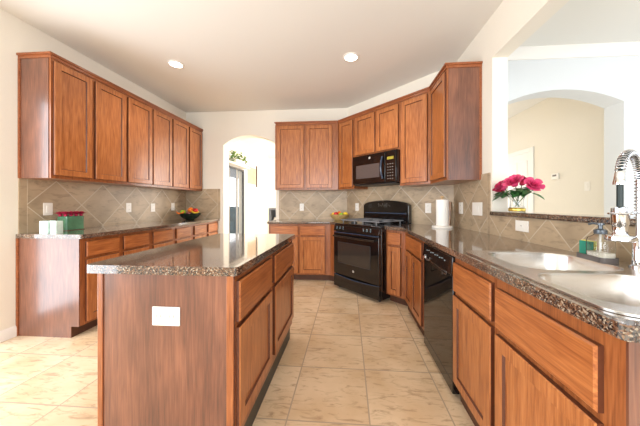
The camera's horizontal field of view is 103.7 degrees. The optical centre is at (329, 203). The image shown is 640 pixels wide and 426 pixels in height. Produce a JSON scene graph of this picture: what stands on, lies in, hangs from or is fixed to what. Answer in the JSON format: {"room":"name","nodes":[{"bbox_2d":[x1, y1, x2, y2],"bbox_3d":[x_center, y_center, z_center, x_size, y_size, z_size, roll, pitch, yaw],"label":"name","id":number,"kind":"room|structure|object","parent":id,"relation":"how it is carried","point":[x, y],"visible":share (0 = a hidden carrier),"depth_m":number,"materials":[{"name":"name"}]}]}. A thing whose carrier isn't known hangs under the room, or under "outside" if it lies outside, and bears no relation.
{"room":"kitchen","nodes":[
{"label":"kitchen","id":0,"kind":"room"},
{"bbox_2d":[0,8,265,330],"bbox_3d":[-2.829,-0.246,3.063,0.150,2.860,12.700,0,0,4],"label":"wall","id":1,"kind":"structure","parent":0,"point":[16,35],"depth_m":2.24,"materials":[{"name":"beige paint"}]},
{"bbox_2d":[0,325,16,342],"bbox_3d":[-2.811,1.137,2.168,0.014,0.095,0.158,0,0,4],"label":"baseboard","id":2,"kind":"structure","parent":1,"relation":"attached to","point":[11,332],"depth_m":2.19,"materials":[{"name":"white paint"}]},
{"bbox_2d":[43,203,52,214],"bbox_3d":[-2.780,0.052,2.479,0.010,0.122,0.078,0,0,4],"label":"wall plate","id":3,"kind":"object","parent":1,"relation":"attached to","point":[47,207],"visible":1,"depth_m":2.48,"materials":[{"name":"white plastic"}]},
{"bbox_2d":[16,51,127,184],"bbox_3d":[-2.615,-0.792,2.631,0.334,1.123,0.789,0,0,4],"label":"upper cabinet","id":4,"kind":"object","parent":1,"relation":"attached to","point":[72,119],"visible":1,"depth_m":2.38,"materials":[{"name":"brown wood"}]},
{"bbox_2d":[18,178,185,233],"bbox_3d":[-2.721,0.020,3.438,0.010,0.501,2.354,0,0,4],"label":"backsplash","id":5,"kind":"structure","parent":1,"relation":"attached to","point":[104,205],"depth_m":2.94,"materials":[{"name":"tile"}]},
{"bbox_2d":[126,203,130,211],"bbox_3d":[-2.714,0.052,3.393,0.009,0.125,0.078,0,0,4],"label":"wall plate","id":6,"kind":"object","parent":1,"relation":"attached to","point":[128,205],"visible":1,"depth_m":3.38,"materials":[{"name":"white plastic"}]},
{"bbox_2d":[113,91,172,188],"bbox_3d":[-2.559,-0.792,3.412,0.334,1.123,0.775,0,0,4],"label":"upper cabinet","id":7,"kind":"object","parent":1,"relation":"attached to","point":[148,125],"visible":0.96,"depth_m":3.32,"materials":[{"name":"brown wood"}]},
{"bbox_2d":[151,203,154,211],"bbox_3d":[-2.684,0.058,3.812,0.009,0.125,0.078,0,0,4],"label":"wall plate","id":8,"kind":"object","parent":1,"relation":"attached to","point":[152,204],"visible":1,"depth_m":3.81,"materials":[{"name":"white plastic"}]},
{"bbox_2d":[164,114,202,190],"bbox_3d":[-2.502,-0.792,4.197,0.334,1.123,0.798,0,0,4],"label":"upper cabinet","id":9,"kind":"object","parent":1,"relation":"attached to","point":[186,137],"visible":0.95,"depth_m":4.11,"materials":[{"name":"brown wood"}]},
{"bbox_2d":[229,165,244,233],"bbox_3d":[-2.521,0.114,6.264,0.040,2.140,1.830,0,0,4],"label":"door","id":10,"kind":"structure","parent":1,"relation":"in","point":[236,175],"depth_m":6.69,"materials":[{"name":"grey"}]},
{"bbox_2d":[229,161,249,168],"bbox_3d":[-2.394,-0.983,6.340,0.239,0.030,1.400,0,0,4],"label":"wall shelf","id":11,"kind":"object","parent":1,"relation":"attached to","point":[231,163],"visible":0.5,"depth_m":6.35,"materials":[{"name":"white paint"}]},
{"bbox_2d":[229,150,246,165],"bbox_3d":[-2.358,-1.165,6.524,0.254,0.332,0.966,0,0,4],"label":"potted plant","id":12,"kind":"object","parent":11,"relation":"on","point":[237,159],"visible":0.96,"depth_m":6.40,"materials":[{"name":"green plant"}]},
{"bbox_2d":[234,141,267,160],"bbox_3d":[-2.427,-1.626,6.974,0.085,0.100,4.341,0,0,4],"label":"trim","id":13,"kind":"structure","parent":1,"relation":"attached to","point":[238,143],"depth_m":7.59,"materials":[{"name":"white paint"}]},
{"bbox_2d":[246,163,256,186],"bbox_3d":[-2.386,-0.871,7.693,0.059,0.670,0.800,0,0,4],"label":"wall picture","id":14,"kind":"object","parent":1,"relation":"attached to","point":[251,174],"visible":0.95,"depth_m":7.66,"materials":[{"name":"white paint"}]},
{"bbox_2d":[0,279,474,425],"bbox_3d":[1.702,1.234,2.734,9.400,0.100,12.700,0,0,4],"label":"floor","id":15,"kind":"structure","parent":0,"point":[349,358],"depth_m":1.73,"materials":[{"name":"tile"}]},
{"bbox_2d":[16,230,149,337],"bbox_3d":[-2.470,0.747,2.624,0.625,0.875,0.805,0,0,4],"label":"base cabinet","id":16,"kind":"object","parent":15,"relation":"on","point":[56,296],"visible":0.6,"depth_m":2.24,"materials":[{"name":"brown wood"}]},
{"bbox_2d":[150,224,191,248],"bbox_3d":[-2.412,0.747,3.427,0.625,0.875,0.802,0,0,4],"label":"base cabinet","id":17,"kind":"object","parent":15,"relation":"on","point":[161,237],"visible":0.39,"depth_m":3.32,"materials":[{"name":"brown wood"}]},
{"bbox_2d":[98,241,293,425],"bbox_3d":[-0.677,0.747,1.671,0.651,0.875,1.145,0,0,4],"label":"kitchen island","id":18,"kind":"object","parent":15,"relation":"on","point":[174,350],"visible":0.87,"depth_m":1.12,"materials":[{"name":"brown wood"}]},
{"bbox_2d":[154,313,163,319],"bbox_3d":[-0.751,0.496,1.104,0.042,0.033,0.002,0,0,4],"label":"socket","id":19,"kind":"object","parent":18,"relation":"attached to","point":[157,316],"depth_m":1.10,"materials":[{"name":"white plastic"}]},
{"bbox_2d":[152,306,179,325],"bbox_3d":[-0.721,0.496,1.106,0.128,0.083,0.006,0,0,4],"label":"outlet","id":20,"kind":"object","parent":18,"relation":"attached to","point":[161,315],"depth_m":1.10,"materials":[{"name":"white plastic"}]},
{"bbox_2d":[167,313,176,320],"bbox_3d":[-0.691,0.496,1.100,0.042,0.033,0.002,0,0,4],"label":"socket","id":21,"kind":"object","parent":18,"relation":"attached to","point":[170,316],"depth_m":1.10,"materials":[{"name":"white plastic"}]},
{"bbox_2d":[87,233,294,275],"bbox_3d":[-0.698,0.289,1.677,0.702,0.038,1.185,0,0,4],"label":"island countertop","id":22,"kind":"structure","parent":18,"relation":"on","point":[222,254],"depth_m":1.26,"materials":[{"name":"stone"}]},
{"bbox_2d":[192,221,217,239],"bbox_3d":[-2.355,0.747,4.206,0.625,0.875,0.759,0,0,4],"label":"base cabinet","id":23,"kind":"object","parent":15,"relation":"on","point":[200,230],"visible":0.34,"depth_m":4.11,"materials":[{"name":"brown wood"}]},
{"bbox_2d":[16,219,219,238],"bbox_3d":[-2.400,0.289,3.397,0.635,0.038,2.367,0,0,4],"label":"countertop","id":24,"kind":"structure","parent":23,"relation":"on","point":[90,232],"depth_m":2.65,"materials":[{"name":"stone"}]},
{"bbox_2d":[39,220,57,233],"bbox_3d":[-2.566,0.213,2.292,0.084,0.115,0.084,0,0,4],"label":"candle cup","id":25,"kind":"object","parent":24,"relation":"on","point":[44,226],"visible":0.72,"depth_m":2.25,"materials":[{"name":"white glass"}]},
{"bbox_2d":[50,221,62,233],"bbox_3d":[-2.486,0.213,2.286,0.060,0.115,0.060,0,0,4],"label":"candle cup","id":26,"kind":"object","parent":24,"relation":"on","point":[56,227],"visible":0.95,"depth_m":2.26,"materials":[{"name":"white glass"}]},
{"bbox_2d":[57,216,84,230],"bbox_3d":[-2.681,0.199,2.601,0.120,0.142,0.180,0,0,4],"label":"flower box","id":27,"kind":"object","parent":24,"relation":"on","point":[69,222],"visible":0.76,"depth_m":2.56,"materials":[{"name":"green ceramic"}]},
{"bbox_2d":[179,213,200,219],"bbox_3d":[-2.394,0.215,4.305,0.350,0.110,0.350,0,0,4],"label":"fruit bowl","id":28,"kind":"object","parent":24,"relation":"on","point":[188,216],"visible":0.92,"depth_m":4.19,"materials":[{"name":"black ceramic"}]},
{"bbox_2d":[269,224,334,280],"bbox_3d":[-0.159,0.747,4.052,1.526,0.875,0.754,0,0,4],"label":"base cabinet","id":29,"kind":"object","parent":15,"relation":"on","point":[313,243],"visible":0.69,"depth_m":3.82,"materials":[{"name":"brown wood"}]},
{"bbox_2d":[267,219,351,224],"bbox_3d":[-0.175,0.289,4.039,1.536,0.038,0.764,0,0,4],"label":"countertop","id":30,"kind":"structure","parent":29,"relation":"on","point":[278,221],"depth_m":3.83,"materials":[{"name":"stone"}]},
{"bbox_2d":[330,214,349,220],"bbox_3d":[0.164,0.221,4.124,0.336,0.098,0.336,0,0,4],"label":"fruit bowl","id":31,"kind":"object","parent":30,"relation":"on","point":[335,217],"visible":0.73,"depth_m":4.00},
{"bbox_2d":[333,200,410,301],"bbox_3d":[0.561,0.568,3.463,0.770,1.233,0.806,0,0,-41],"label":"gas range","id":32,"kind":"object","parent":15,"relation":"on","point":[359,244],"visible":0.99,"depth_m":3.26,"materials":[{"name":"black metal"}]},
{"bbox_2d":[335,221,403,228],"bbox_3d":[0.588,0.284,3.486,0.680,0.030,0.806,0,0,-41],"label":"cooktop","id":33,"kind":"object","parent":32,"relation":"in","point":[357,224],"depth_m":3.31,"materials":[{"name":"black metal"}]},
{"bbox_2d":[386,230,407,305],"bbox_3d":[1.136,0.747,2.956,0.628,0.875,0.702,0,0,-41],"label":"base cabinet","id":34,"kind":"object","parent":15,"relation":"on","point":[395,240],"visible":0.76,"depth_m":2.92,"materials":[{"name":"brown wood"}]},
{"bbox_2d":[385,224,639,342],"bbox_3d":[0.999,0.289,1.982,0.829,0.038,2.893,0,0,4],"label":"countertop","id":35,"kind":"structure","parent":34,"relation":"on","point":[455,241],"depth_m":1.11,"materials":[{"name":"stone"}]},
{"bbox_2d":[432,196,452,228],"bbox_3d":[1.272,0.090,2.835,0.220,0.361,0.220,0,0,4],"label":"paper towel holder","id":36,"kind":"object","parent":35,"relation":"on","point":[442,206],"visible":0.98,"depth_m":2.78,"materials":[{"name":"white paper"}]},
{"bbox_2d":[449,201,451,224],"bbox_3d":[1.397,0.121,3.075,0.056,0.300,0.175,0,0,-41],"label":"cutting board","id":37,"kind":"object","parent":35,"relation":"on","point":[450,203],"visible":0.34,"depth_m":3.01,"materials":[{"name":"brown wood"}]},
{"bbox_2d":[466,250,639,317],"bbox_3d":[1.022,0.354,0.985,0.607,0.183,0.832,0,0,4],"label":"sink","id":38,"kind":"object","parent":35,"relation":"in","point":[614,288],"visible":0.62,"depth_m":0.94,"materials":[{"name":"silver metal"}]},
{"bbox_2d":[488,252,622,270],"bbox_3d":[1.010,0.349,1.170,0.406,0.172,0.371,0,0,4],"label":"basin","id":39,"kind":"object","parent":38,"relation":"in","point":[529,261],"depth_m":1.32,"materials":[{"name":"silver metal"}]},
{"bbox_2d":[538,273,639,306],"bbox_3d":[0.939,0.354,0.784,0.411,0.182,0.321,0,0,4],"label":"basin","id":40,"kind":"object","parent":38,"relation":"in","point":[607,289],"depth_m":0.93,"materials":[{"name":"silver metal"}]},
{"bbox_2d":[576,252,618,263],"bbox_3d":[1.248,0.251,1.175,0.074,0.022,0.156,0,0,11],"label":"soap caddy","id":41,"kind":"object","parent":38,"relation":"on","point":[581,255],"visible":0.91,"depth_m":1.12,"materials":[{"name":"grey metal"}]},
{"bbox_2d":[579,240,585,253],"bbox_3d":[1.261,0.218,1.226,0.028,0.078,0.056,0,0,-9],"label":"sponge","id":42,"kind":"object","parent":41,"relation":"in","point":[582,243],"visible":0.3,"depth_m":1.24,"materials":[{"name":"teal"}]},
{"bbox_2d":[586,222,615,258],"bbox_3d":[1.244,0.172,1.153,0.062,0.170,0.100,0,0,11],"label":"soap dispenser","id":43,"kind":"object","parent":41,"relation":"on","point":[596,246],"visible":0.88,"depth_m":1.13,"materials":[{"name":"clear glass"}]},
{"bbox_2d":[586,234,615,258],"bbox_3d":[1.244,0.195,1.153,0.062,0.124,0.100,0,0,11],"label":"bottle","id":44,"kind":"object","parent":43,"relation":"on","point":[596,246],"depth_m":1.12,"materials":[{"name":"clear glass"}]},
{"bbox_2d":[603,149,639,268],"bbox_3d":[1.202,0.024,1.006,0.340,0.476,0.086,0,0,-29],"label":"faucet","id":45,"kind":"object","parent":35,"relation":"on","point":[620,214],"visible":1,"depth_m":0.94,"materials":[{"name":"silver metal"}]},
{"bbox_2d":[405,233,424,335],"bbox_3d":[1.125,0.747,2.443,0.642,0.875,0.742,0,0,4],"label":"base cabinet","id":46,"kind":"object","parent":15,"relation":"on","point":[414,258],"visible":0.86,"depth_m":2.36,"materials":[{"name":"brown wood"}]},
{"bbox_2d":[423,243,458,393],"bbox_3d":[1.045,0.748,1.784,0.600,0.872,0.573,0,0,4],"label":"dishwasher","id":47,"kind":"object","parent":15,"relation":"on","point":[438,265],"visible":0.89,"depth_m":1.72,"materials":[{"name":"black metal"}]},
{"bbox_2d":[453,258,496,425],"bbox_3d":[1.040,0.747,1.280,0.642,0.875,0.420,0,0,4],"label":"base cabinet","id":48,"kind":"object","parent":15,"relation":"on","point":[474,329],"visible":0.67,"depth_m":1.25,"materials":[{"name":"brown wood"}]},
{"bbox_2d":[495,279,639,425],"bbox_3d":[1.006,0.747,0.812,0.642,0.875,0.514,0,0,4],"label":"base cabinet","id":49,"kind":"object","parent":15,"relation":"on","point":[553,367],"visible":0.85,"depth_m":0.76,"materials":[{"name":"brown wood"}]},
{"bbox_2d":[186,108,346,233],"bbox_3d":[-1.159,-0.246,4.605,2.957,2.860,0.200,0,0,4],"label":"wall","id":50,"kind":"structure","parent":0,"point":[221,130],"depth_m":4.56,"materials":[{"name":"beige paint"}]},
{"bbox_2d":[186,189,219,218],"bbox_3d":[-2.311,0.000,4.583,0.643,0.541,0.010,0,0,4],"label":"backsplash","id":51,"kind":"structure","parent":50,"relation":"attached to","point":[207,201],"depth_m":4.58,"materials":[{"name":"tile"}]},
{"bbox_2d":[274,120,345,190],"bbox_3d":[-0.314,-0.792,4.274,1.184,1.123,0.333,0,0,4],"label":"upper cabinet","id":52,"kind":"object","parent":50,"relation":"attached to","point":[306,152],"visible":0.97,"depth_m":4.12,"materials":[{"name":"brown wood"}]},
{"bbox_2d":[279,191,346,218],"bbox_3d":[-0.299,0.020,4.437,1.210,0.501,0.010,0,0,4],"label":"backsplash","id":53,"kind":"structure","parent":50,"relation":"attached to","point":[317,204],"depth_m":4.43,"materials":[{"name":"tile"}]},
{"bbox_2d":[266,158,275,233],"bbox_3d":[-0.384,-0.246,9.077,4.320,2.860,0.150,0,0,4],"label":"wall","id":54,"kind":"structure","parent":0,"point":[270,163],"depth_m":9.13,"materials":[{"name":"beige paint"}]},
{"bbox_2d":[269,208,275,220],"bbox_3d":[-1.278,0.644,6.284,0.400,1.080,0.350,0,0,4],"label":"base cabinet","id":55,"kind":"object","parent":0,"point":[272,211],"visible":0.17,"depth_m":6.19,"materials":[{"name":"grey paint"}]},
{"bbox_2d":[0,0,639,157],"bbox_3d":[1.702,-1.726,2.734,9.400,0.100,12.700,0,0,4],"label":"ceiling","id":56,"kind":"structure","parent":0,"point":[236,55],"depth_m":2.58,"materials":[{"name":"white paint"}]},
{"bbox_2d":[167,60,184,68],"bbox_3d":[-1.843,-1.669,3.009,0.184,0.011,0.184,0,0,4],"label":"recessed light","id":57,"kind":"object","parent":56,"relation":"in","point":[174,63],"visible":1,"depth_m":3.01,"materials":[{"name":"white paint"}]},
{"bbox_2d":[343,52,358,61],"bbox_3d":[0.243,-1.669,2.866,0.184,0.011,0.184,0,0,4],"label":"recessed light","id":58,"kind":"object","parent":56,"relation":"in","point":[351,56],"visible":1,"depth_m":2.86,"materials":[{"name":"white paint"}]},
{"bbox_2d":[347,71,438,223],"bbox_3d":[0.958,-0.246,3.755,0.141,2.860,1.823,0,0,-41],"label":"wall","id":59,"kind":"structure","parent":0,"point":[423,82],"depth_m":3.66,"materials":[{"name":"beige paint"}]},
{"bbox_2d":[338,115,367,190],"bbox_3d":[0.329,-0.792,4.107,0.346,1.123,0.487,0,0,-41],"label":"upper cabinet","id":60,"kind":"object","parent":59,"relation":"attached to","point":[345,125],"visible":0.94,"depth_m":3.95,"materials":[{"name":"brown wood"}]},
{"bbox_2d":[355,203,358,210],"bbox_3d":[0.457,0.054,4.203,0.009,0.128,0.074,0,0,-41],"label":"wall plate","id":61,"kind":"object","parent":59,"relation":"attached to","point":[356,204],"visible":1,"depth_m":4.20,"materials":[{"name":"white plastic"}]},
{"bbox_2d":[353,98,399,156],"bbox_3d":[0.752,-1.027,3.618,0.346,0.653,0.804,0,0,-41],"label":"upper cabinet","id":62,"kind":"object","parent":59,"relation":"attached to","point":[377,128],"visible":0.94,"depth_m":3.46,"materials":[{"name":"brown wood"}]},
{"bbox_2d":[353,149,399,186],"bbox_3d":[0.714,-0.481,3.568,0.442,0.430,0.762,0,0,-41],"label":"microwave","id":63,"kind":"object","parent":62,"relation":"attached to","point":[381,168],"visible":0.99,"depth_m":3.41,"materials":[{"name":"black metal"}]},
{"bbox_2d":[347,185,453,225],"bbox_3d":[0.901,-0.010,3.705,0.010,0.561,1.823,0,0,-41],"label":"backsplash","id":64,"kind":"structure","parent":59,"relation":"attached to","point":[417,197],"depth_m":3.44,"materials":[{"name":"tile"}]},
{"bbox_2d":[399,87,451,186],"bbox_3d":[1.192,-0.792,3.109,0.346,1.123,0.540,0,0,-41],"label":"upper cabinet","id":65,"kind":"object","parent":59,"relation":"attached to","point":[415,106],"visible":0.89,"depth_m":3.04,"materials":[{"name":"brown wood"}]},
{"bbox_2d":[425,203,430,212],"bbox_3d":[1.277,0.056,3.255,0.009,0.128,0.082,0,0,-41],"label":"wall plate","id":66,"kind":"object","parent":59,"relation":"attached to","point":[427,205],"visible":1,"depth_m":3.25,"materials":[{"name":"white plastic"}]},
{"bbox_2d":[457,0,568,230],"bbox_3d":[1.333,-0.246,-0.187,0.130,2.860,6.820,0,0,4],"label":"wall","id":67,"kind":"structure","parent":0,"point":[513,22],"depth_m":2.22,"materials":[{"name":"beige paint"}]},
{"bbox_2d":[429,61,482,184],"bbox_3d":[1.304,-0.792,2.711,0.344,1.123,0.636,0,0,4],"label":"upper cabinet","id":68,"kind":"object","parent":67,"relation":"attached to","point":[456,90],"visible":1,"depth_m":2.41,"materials":[{"name":"brown wood"}]},
{"bbox_2d":[459,202,462,213],"bbox_3d":[1.471,0.048,2.818,0.009,0.128,0.095,0,0,4],"label":"wall plate","id":69,"kind":"object","parent":67,"relation":"attached to","point":[460,203],"visible":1,"depth_m":2.80,"materials":[{"name":"white plastic"}]},
{"bbox_2d":[454,173,490,233],"bbox_3d":[1.468,-0.005,2.633,0.010,0.550,0.765,0,0,4],"label":"backsplash","id":70,"kind":"structure","parent":67,"relation":"attached to","point":[467,193],"depth_m":2.54,"materials":[{"name":"tile"}]},
{"bbox_2d":[472,202,481,215],"bbox_3d":[1.445,0.050,2.463,0.010,0.128,0.185,0,0,4],"label":"wall plate","id":71,"kind":"object","parent":67,"relation":"attached to","point":[476,206],"visible":1,"depth_m":2.45,"materials":[{"name":"white plastic"}]},
{"bbox_2d":[508,98,603,214],"bbox_3d":[3.657,-0.246,5.906,0.120,2.860,6.090,0,0,4],"label":"wall","id":72,"kind":"structure","parent":0,"point":[566,136],"depth_m":3.67,"materials":[{"name":"beige paint"}]},
{"bbox_2d":[508,146,533,211],"bbox_3d":[3.468,0.104,4.666,0.077,2.160,0.790,0,0,4],"label":"door","id":73,"kind":"structure","parent":72,"relation":"in","point":[521,162],"depth_m":4.48,"materials":[{"name":"white paint"}]},
{"bbox_2d":[551,173,558,179],"bbox_3d":[3.433,-0.416,3.821,0.025,0.090,0.120,0,0,4],"label":"thermostat","id":74,"kind":"object","parent":72,"relation":"attached to","point":[556,175],"visible":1,"depth_m":3.81,"materials":[{"name":"white plastic"}]},
{"bbox_2d":[584,181,589,190],"bbox_3d":[3.404,-0.232,3.320,0.010,0.122,0.075,0,0,4],"label":"wall plate","id":75,"kind":"object","parent":72,"relation":"attached to","point":[586,184],"visible":1,"depth_m":3.31,"materials":[{"name":"white plastic"}]},
{"bbox_2d":[508,56,639,216],"bbox_3d":[4.012,-0.246,2.722,4.792,2.860,0.210,0,0,4],"label":"wall","id":76,"kind":"structure","parent":0,"point":[612,84],"depth_m":2.72,"materials":[{"name":"white paint"}]},
{"bbox_2d":[508,41,639,60],"bbox_3d":[3.902,-1.626,2.582,4.591,0.100,0.085,0,0,4],"label":"trim","id":77,"kind":"structure","parent":76,"relation":"attached to","point":[614,49],"depth_m":2.67,"materials":[{"name":"white paint"}]},
{"bbox_3d":[1.402,0.643,0.763,0.130,1.083,2.925,0,0,4],"label":"wall","id":78,"kind":"structure","parent":0,"visible":0},
{"bbox_2d":[515,220,528,231],"bbox_3d":[1.399,0.162,1.829,0.009,0.078,0.135,0,0,4],"label":"wall plate","id":79,"kind":"object","parent":78,"relation":"attached to","point":[523,226],"visible":1,"depth_m":1.82,"materials":[{"name":"white plastic"}]},
{"bbox_2d":[490,215,635,262],"bbox_3d":[1.375,0.186,1.353,0.010,0.168,1.799,0,0,4],"label":"backsplash","id":80,"kind":"structure","parent":78,"relation":"attached to","point":[565,235],"depth_m":1.54,"materials":[{"name":"tile"}]},
{"bbox_2d":[490,211,635,226],"bbox_3d":[1.419,0.083,0.761,0.220,0.036,2.923,0,0,4],"label":"bar ledge","id":81,"kind":"object","parent":78,"relation":"on","point":[584,218],"visible":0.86,"depth_m":1.50,"materials":[{"name":"stone"}]},
{"bbox_2d":[508,196,525,211],"bbox_3d":[1.511,0.000,2.026,0.117,0.130,0.117,0,0,4],"label":"flower vase","id":82,"kind":"object","parent":81,"relation":"on","point":[516,203],"visible":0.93,"depth_m":1.99,"materials":[{"name":"clear glass"}]},
{"bbox_2d":[492,183,508,200],"bbox_3d":[1.488,-0.082,2.133,0.144,0.220,0.246,0,0,4],"label":"rose","id":83,"kind":"object","parent":82,"relation":"in","point":[497,190],"visible":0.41,"depth_m":2.20,"materials":[{"name":"pink plant"}]},
{"bbox_2d":[493,180,510,199],"bbox_3d":[1.471,-0.091,2.106,0.170,0.234,0.131,0,0,22],"label":"rose","id":84,"kind":"object","parent":82,"relation":"in","point":[499,185],"visible":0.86,"depth_m":2.10,"materials":[{"name":"pink plant"}]},
{"bbox_2d":[502,174,523,196],"bbox_3d":[1.446,-0.104,1.964,0.152,0.260,0.149,0,0,4],"label":"rose","id":85,"kind":"object","parent":82,"relation":"in","point":[513,180],"visible":0.96,"depth_m":1.96,"materials":[{"name":"pink plant"}]},
{"bbox_2d":[519,176,528,190],"bbox_3d":[1.565,-0.098,2.027,0.135,0.247,0.125,0,0,4],"label":"rose","id":86,"kind":"object","parent":82,"relation":"in","point":[521,183],"visible":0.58,"depth_m":2.01,"materials":[{"name":"pink plant"}]},
{"bbox_2d":[521,177,544,199],"bbox_3d":[1.492,-0.089,1.917,0.125,0.231,0.222,0,0,-22],"label":"rose","id":87,"kind":"object","parent":82,"relation":"in","point":[533,185],"visible":0.98,"depth_m":1.86,"materials":[{"name":"pink plant"}]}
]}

